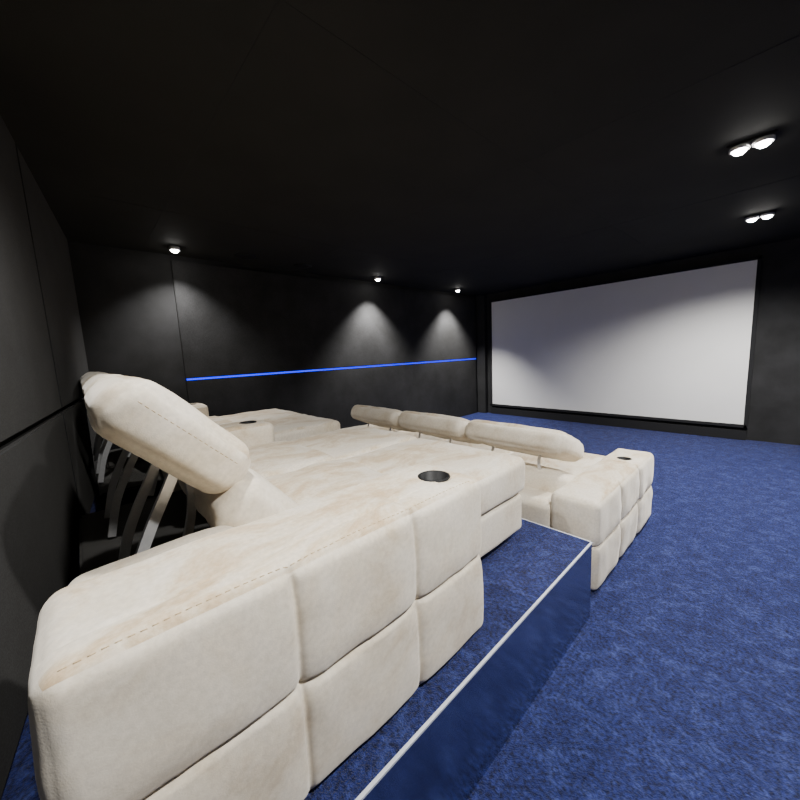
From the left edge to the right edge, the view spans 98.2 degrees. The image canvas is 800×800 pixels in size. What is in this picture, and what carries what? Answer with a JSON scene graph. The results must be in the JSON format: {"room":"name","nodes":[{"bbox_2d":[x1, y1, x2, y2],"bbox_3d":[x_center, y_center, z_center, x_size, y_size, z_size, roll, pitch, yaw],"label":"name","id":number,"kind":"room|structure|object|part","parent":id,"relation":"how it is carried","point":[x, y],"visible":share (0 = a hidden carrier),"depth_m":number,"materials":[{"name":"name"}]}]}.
{"room":"home theater","nodes":[
{"label":"home theater","id":0,"kind":"room"},
{"bbox_2d":[0,396,83,446],"bbox_3d":[-1.249,0.033,0.953,0.101,2.500,5.798,-8,9,-37],"label":"wall","id":1,"kind":"structure","parent":0,"point":[61,409],"depth_m":1.49,"materials":[{"name":"black fabric"}]},
{"bbox_2d":[0,115,60,442],"bbox_3d":[-1.402,-0.557,1.152,0.031,1.360,1.668,-8,9,-37],"label":"trim panel","id":2,"kind":"object","parent":1,"relation":"attached to","point":[29,393],"visible":1,"depth_m":1.46,"materials":[{"name":"black fabric"}]},
{"bbox_2d":[0,413,80,799],"bbox_3d":[-1.354,0.487,1.290,0.031,0.710,1.668,-8,9,-37],"label":"trim panel","id":3,"kind":"object","parent":1,"relation":"attached to","point":[40,512],"visible":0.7,"depth_m":1.13,"materials":[{"name":"black fabric"}]},
{"bbox_2d":[15,145,88,408],"bbox_3d":[-2.425,-0.687,2.489,0.031,1.360,1.668,-8,9,-37],"label":"trim panel","id":4,"kind":"object","parent":1,"relation":"attached to","point":[50,244],"visible":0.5,"depth_m":2.21,"materials":[{"name":"black fabric"}]},
{"bbox_2d":[58,397,97,517],"bbox_3d":[-2.377,0.358,2.627,0.031,0.710,1.668,-8,9,-37],"label":"trim panel","id":5,"kind":"object","parent":1,"relation":"attached to","point":[80,434],"visible":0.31,"depth_m":2.29,"materials":[{"name":"black fabric"}]},
{"bbox_2d":[67,241,477,449],"bbox_3d":[-0.893,-0.551,5.242,7.260,2.500,0.100,-9,10,-42],"label":"wall","id":6,"kind":"structure","parent":0,"point":[126,301],"depth_m":3.48,"materials":[{"name":"black fabric"}]},
{"bbox_2d":[171,260,475,378],"bbox_3d":[-0.396,-1.186,5.552,5.440,1.248,0.040,-9,10,-42],"label":"trim panel","id":7,"kind":"object","parent":6,"relation":"attached to","point":[232,321],"visible":1,"depth_m":4.68,"materials":[{"name":"black fabric"}]},
{"bbox_2d":[186,358,475,380],"bbox_3d":[-0.364,-0.557,5.641,5.430,0.020,0.036,-9,10,-42],"label":"strip light","id":8,"kind":"object","parent":6,"relation":"attached to","point":[471,358],"visible":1,"depth_m":4.78,"materials":[{"name":"blue plastic"}]},
{"bbox_2d":[186,359,476,428],"bbox_3d":[-0.340,0.031,5.713,5.440,1.163,0.040,-9,10,-42],"label":"trim panel","id":9,"kind":"object","parent":6,"relation":"attached to","point":[448,388],"visible":0.68,"depth_m":5.26,"materials":[{"name":"black fabric"}]},
{"bbox_2d":[0,0,799,295],"bbox_3d":[1.041,-1.647,2.932,7.260,0.100,5.880,-9,10,-42],"label":"ceiling","id":10,"kind":"structure","parent":0,"point":[311,139],"depth_m":1.78,"materials":[{"name":"black paint"}]},
{"bbox_2d":[169,246,179,252],"bbox_3d":[-2.232,-1.484,3.431,0.096,0.053,0.096,-9,10,-42],"label":"recessed light","id":11,"kind":"object","parent":10,"relation":"attached to","point":[174,249],"depth_m":3.40,"materials":[{"name":"white"}]},
{"bbox_2d":[142,0,278,249],"bbox_3d":[-0.646,-1.315,1.390,0.003,0.001,5.680,-9,10,-42],"label":"trim","id":12,"kind":"structure","parent":10,"relation":"attached to","point":[277,0],"depth_m":1.51,"materials":[{"name":"black fabric"}]},
{"bbox_2d":[90,195,523,284],"bbox_3d":[0.185,-1.751,4.399,6.200,0.001,0.003,-9,10,-42],"label":"trim","id":13,"kind":"structure","parent":10,"relation":"attached to","point":[90,195],"depth_m":3.10,"materials":[{"name":"black fabric"}]},
{"bbox_2d":[281,0,665,260],"bbox_3d":[1.573,-1.618,2.910,6.200,0.001,0.003,-9,10,-42],"label":"trim","id":14,"kind":"structure","parent":10,"relation":"attached to","point":[281,0],"depth_m":1.54,"materials":[{"name":"black fabric"}]},
{"bbox_2d":[312,35,799,260],"bbox_3d":[0.509,-1.508,2.449,0.003,0.001,5.680,-9,10,-42],"label":"trim","id":15,"kind":"structure","parent":10,"relation":"attached to","point":[799,35],"depth_m":1.80,"materials":[{"name":"black fabric"}]},
{"bbox_2d":[396,175,799,283],"bbox_3d":[1.826,-1.728,3.657,0.003,0.001,5.680,-9,10,-42],"label":"trim","id":16,"kind":"structure","parent":10,"relation":"attached to","point":[799,175],"depth_m":3.23,"materials":[{"name":"black fabric"}]},
{"bbox_2d":[727,130,777,155],"bbox_3d":[2.079,-1.500,2.050,0.110,0.053,0.210,-9,10,-42],"label":"recessed light","id":17,"kind":"object","parent":10,"relation":"attached to","point":[761,141],"depth_m":2.02,"materials":[{"name":"white"}]},
{"bbox_2d":[744,210,775,221],"bbox_3d":[3.397,-1.722,3.272,0.110,0.053,0.210,-9,10,-42],"label":"recessed light","id":18,"kind":"object","parent":10,"relation":"attached to","point":[766,215],"depth_m":3.24,"materials":[{"name":"white"}]},
{"bbox_2d":[460,412,799,799],"bbox_3d":[1.159,0.928,3.273,7.260,0.100,5.880,-9,10,-42],"label":"floor","id":19,"kind":"structure","parent":0,"point":[681,680],"depth_m":1.51,"materials":[{"name":"blue carpet"}]},
{"bbox_2d":[1,487,589,799],"bbox_3d":[-1.119,0.890,2.438,2.045,0.400,3.854,-9,10,-42],"label":"platform","id":20,"kind":"object","parent":19,"relation":"on","point":[516,573],"visible":0.25,"depth_m":1.10,"materials":[{"name":"blue carpet"}]},
{"bbox_2d":[28,372,524,799],"bbox_3d":[-1.016,0.240,2.275,1.735,0.934,3.483,-9,10,-42],"label":"recliner sofa","id":21,"kind":"object","parent":20,"relation":"on","point":[255,595],"visible":1,"depth_m":0.76,"materials":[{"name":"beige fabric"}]},
{"bbox_3d":[-2.198,0.340,3.352,0.624,0.561,0.304,-9,10,-42],"label":"armrest","id":22,"kind":"part","parent":21,"relation":"part of","materials":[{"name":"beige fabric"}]},
{"bbox_3d":[-1.121,0.442,2.199,0.627,0.563,0.306,-9,10,-42],"label":"armrest","id":23,"kind":"part","parent":21,"relation":"part of","materials":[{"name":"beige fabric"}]},
{"bbox_2d":[208,416,232,424],"bbox_3d":[-1.832,0.324,3.059,0.648,0.267,0.661,-9,10,-42],"label":"seat cushion","id":24,"kind":"object","parent":21,"relation":"on","point":[218,420],"depth_m":3.14,"materials":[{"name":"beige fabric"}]},
{"bbox_3d":[-0.548,0.347,1.195,0.611,0.344,0.199,5,53,47],"label":"backrest","id":25,"kind":"part","parent":21,"relation":"part of","materials":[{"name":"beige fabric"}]},
{"bbox_2d":[219,409,300,421],"bbox_3d":[-1.398,0.237,3.457,0.667,0.203,0.668,-9,10,-42],"label":"cushion","id":26,"kind":"object","parent":21,"relation":"on","point":[267,414],"depth_m":3.36,"materials":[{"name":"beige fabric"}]},
{"bbox_2d":[247,440,335,477],"bbox_3d":[-0.758,0.426,1.905,0.647,0.266,0.665,-9,10,-42],"label":"seat cushion","id":27,"kind":"object","parent":21,"relation":"on","point":[268,458],"depth_m":1.86,"materials":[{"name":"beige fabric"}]},
{"bbox_2d":[265,459,385,504],"bbox_3d":[-0.313,0.471,1.424,0.649,0.266,0.664,-9,10,-42],"label":"seat cushion","id":28,"kind":"object","parent":21,"relation":"on","point":[312,481],"depth_m":1.49,"materials":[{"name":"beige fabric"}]},
{"bbox_2d":[290,426,416,459],"bbox_3d":[-0.323,0.340,2.303,0.666,0.205,0.668,-9,10,-42],"label":"cushion","id":29,"kind":"object","parent":21,"relation":"on","point":[344,443],"depth_m":2.18,"materials":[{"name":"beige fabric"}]},
{"bbox_2d":[345,438,524,514],"bbox_3d":[0.154,0.387,1.793,0.666,0.204,0.753,-9,10,-42],"label":"sofa armrest","id":30,"kind":"object","parent":21,"relation":"on","point":[501,476],"depth_m":1.69,"materials":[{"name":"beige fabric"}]},
{"bbox_2d":[355,542,592,799],"bbox_3d":[0.211,0.815,1.025,1.984,0.006,0.009,-9,10,-42],"label":"trim riser nosing side","id":31,"kind":"object","parent":20,"relation":"attached to","point":[374,782],"visible":1,"depth_m":0.97,"materials":[{"name":"metal"}]},
{"bbox_2d":[363,545,591,799],"bbox_3d":[0.218,1.014,1.051,1.980,0.396,0.006,-9,10,-42],"label":"platform riser","id":32,"kind":"object","parent":20,"relation":"attached to","point":[449,759],"visible":1,"depth_m":1.12,"materials":[{"name":"blue carpet"}]},
{"bbox_2d":[521,518,591,541],"bbox_3d":[-0.366,0.570,3.084,0.006,0.006,3.834,-9,10,-42],"label":"edge trim","id":33,"kind":"object","parent":20,"relation":"attached to","point":[521,518],"visible":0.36,"depth_m":1.81,"materials":[{"name":"metal"}]},
{"bbox_2d":[351,405,653,589],"bbox_3d":[0.572,0.484,3.274,1.316,0.843,2.808,-9,10,-42],"label":"recliner sofa","id":34,"kind":"object","parent":19,"relation":"on","point":[605,501],"visible":0.5,"depth_m":2.25,"materials":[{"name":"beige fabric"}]},
{"bbox_3d":[-0.298,0.557,4.197,1.264,0.537,0.285,-9,10,-42],"label":"armrest","id":35,"kind":"part","parent":34,"relation":"part of","materials":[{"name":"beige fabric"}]},
{"bbox_2d":[398,431,448,440],"bbox_3d":[0.260,0.507,4.020,0.774,0.248,0.760,-9,10,-42],"label":"seat cushion","id":36,"kind":"object","parent":34,"relation":"on","point":[415,434],"depth_m":3.85,"materials":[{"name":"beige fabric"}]},
{"bbox_2d":[444,440,512,453],"bbox_3d":[0.774,0.556,3.468,0.775,0.249,0.759,-9,10,-42],"label":"seat cushion","id":37,"kind":"object","parent":34,"relation":"on","point":[480,446],"depth_m":3.36,"materials":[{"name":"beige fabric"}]},
{"bbox_3d":[0.704,0.790,2.388,0.216,0.448,0.760,-9,10,-42],"label":"frame","id":38,"kind":"part","parent":34,"relation":"part of","materials":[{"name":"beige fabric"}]},
{"bbox_3d":[0.902,0.606,2.556,0.384,0.295,0.741,18,-8,-42],"label":"backrest","id":39,"kind":"part","parent":34,"relation":"part of","materials":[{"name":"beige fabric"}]},
{"bbox_2d":[510,452,604,475],"bbox_3d":[1.289,0.605,2.917,0.774,0.250,0.762,-9,10,-42],"label":"seat cushion","id":40,"kind":"object","parent":34,"relation":"on","point":[576,468],"depth_m":2.77,"materials":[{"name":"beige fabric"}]},
{"bbox_3d":[1.418,0.720,2.357,1.266,0.538,0.286,-9,10,-42],"label":"armrest","id":41,"kind":"part","parent":34,"relation":"part of","materials":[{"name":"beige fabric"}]},
{"bbox_2d":[487,238,799,444],"bbox_3d":[3.719,-0.798,5.504,0.100,2.500,5.880,-9,10,-42],"label":"wall","id":42,"kind":"structure","parent":0,"point":[774,408],"depth_m":4.39,"materials":[{"name":"black fabric"}]},
{"bbox_2d":[476,294,487,412],"bbox_3d":[1.765,-0.966,7.455,0.100,2.500,0.210,-9,10,-42],"label":"trim column","id":43,"kind":"structure","parent":42,"relation":"attached to","point":[481,300],"depth_m":7.41,"materials":[{"name":"black fabric"}]},
{"bbox_2d":[491,407,746,439],"bbox_3d":[3.300,0.346,6.051,0.060,0.130,3.900,-9,10,-42],"label":"plinth","id":44,"kind":"object","parent":42,"relation":"attached to","point":[736,434],"visible":1,"depth_m":5.54,"materials":[{"name":"black fabric"}]},
{"bbox_2d":[489,255,762,427],"bbox_3d":[3.243,-0.842,5.888,0.070,2.190,3.905,-9,10,-42],"label":"projection screen","id":45,"kind":"object","parent":42,"relation":"attached to","point":[678,345],"visible":1,"depth_m":5.37,"materials":[{"name":"fabric"}]},
{"bbox_3d":[1.928,-0.968,7.299,0.070,2.190,0.040,-9,10,-42],"label":"frame","id":46,"kind":"part","parent":45,"relation":"part of","materials":[{"name":"black fabric"}]},
{"bbox_3d":[3.290,0.223,6.031,0.070,0.040,3.900,-9,10,-42],"label":"frame","id":47,"kind":"part","parent":45,"relation":"part of","materials":[{"name":"black fabric"}]},
{"bbox_3d":[3.192,-1.907,5.750,0.070,0.040,3.900,-9,10,-42],"label":"frame","id":48,"kind":"part","parent":45,"relation":"part of","materials":[{"name":"black fabric"}]},
{"bbox_3d":[4.558,-0.716,4.478,0.070,2.190,0.040,-9,10,-42],"label":"frame","id":49,"kind":"part","parent":45,"relation":"part of","materials":[{"name":"black fabric"}]}
]}

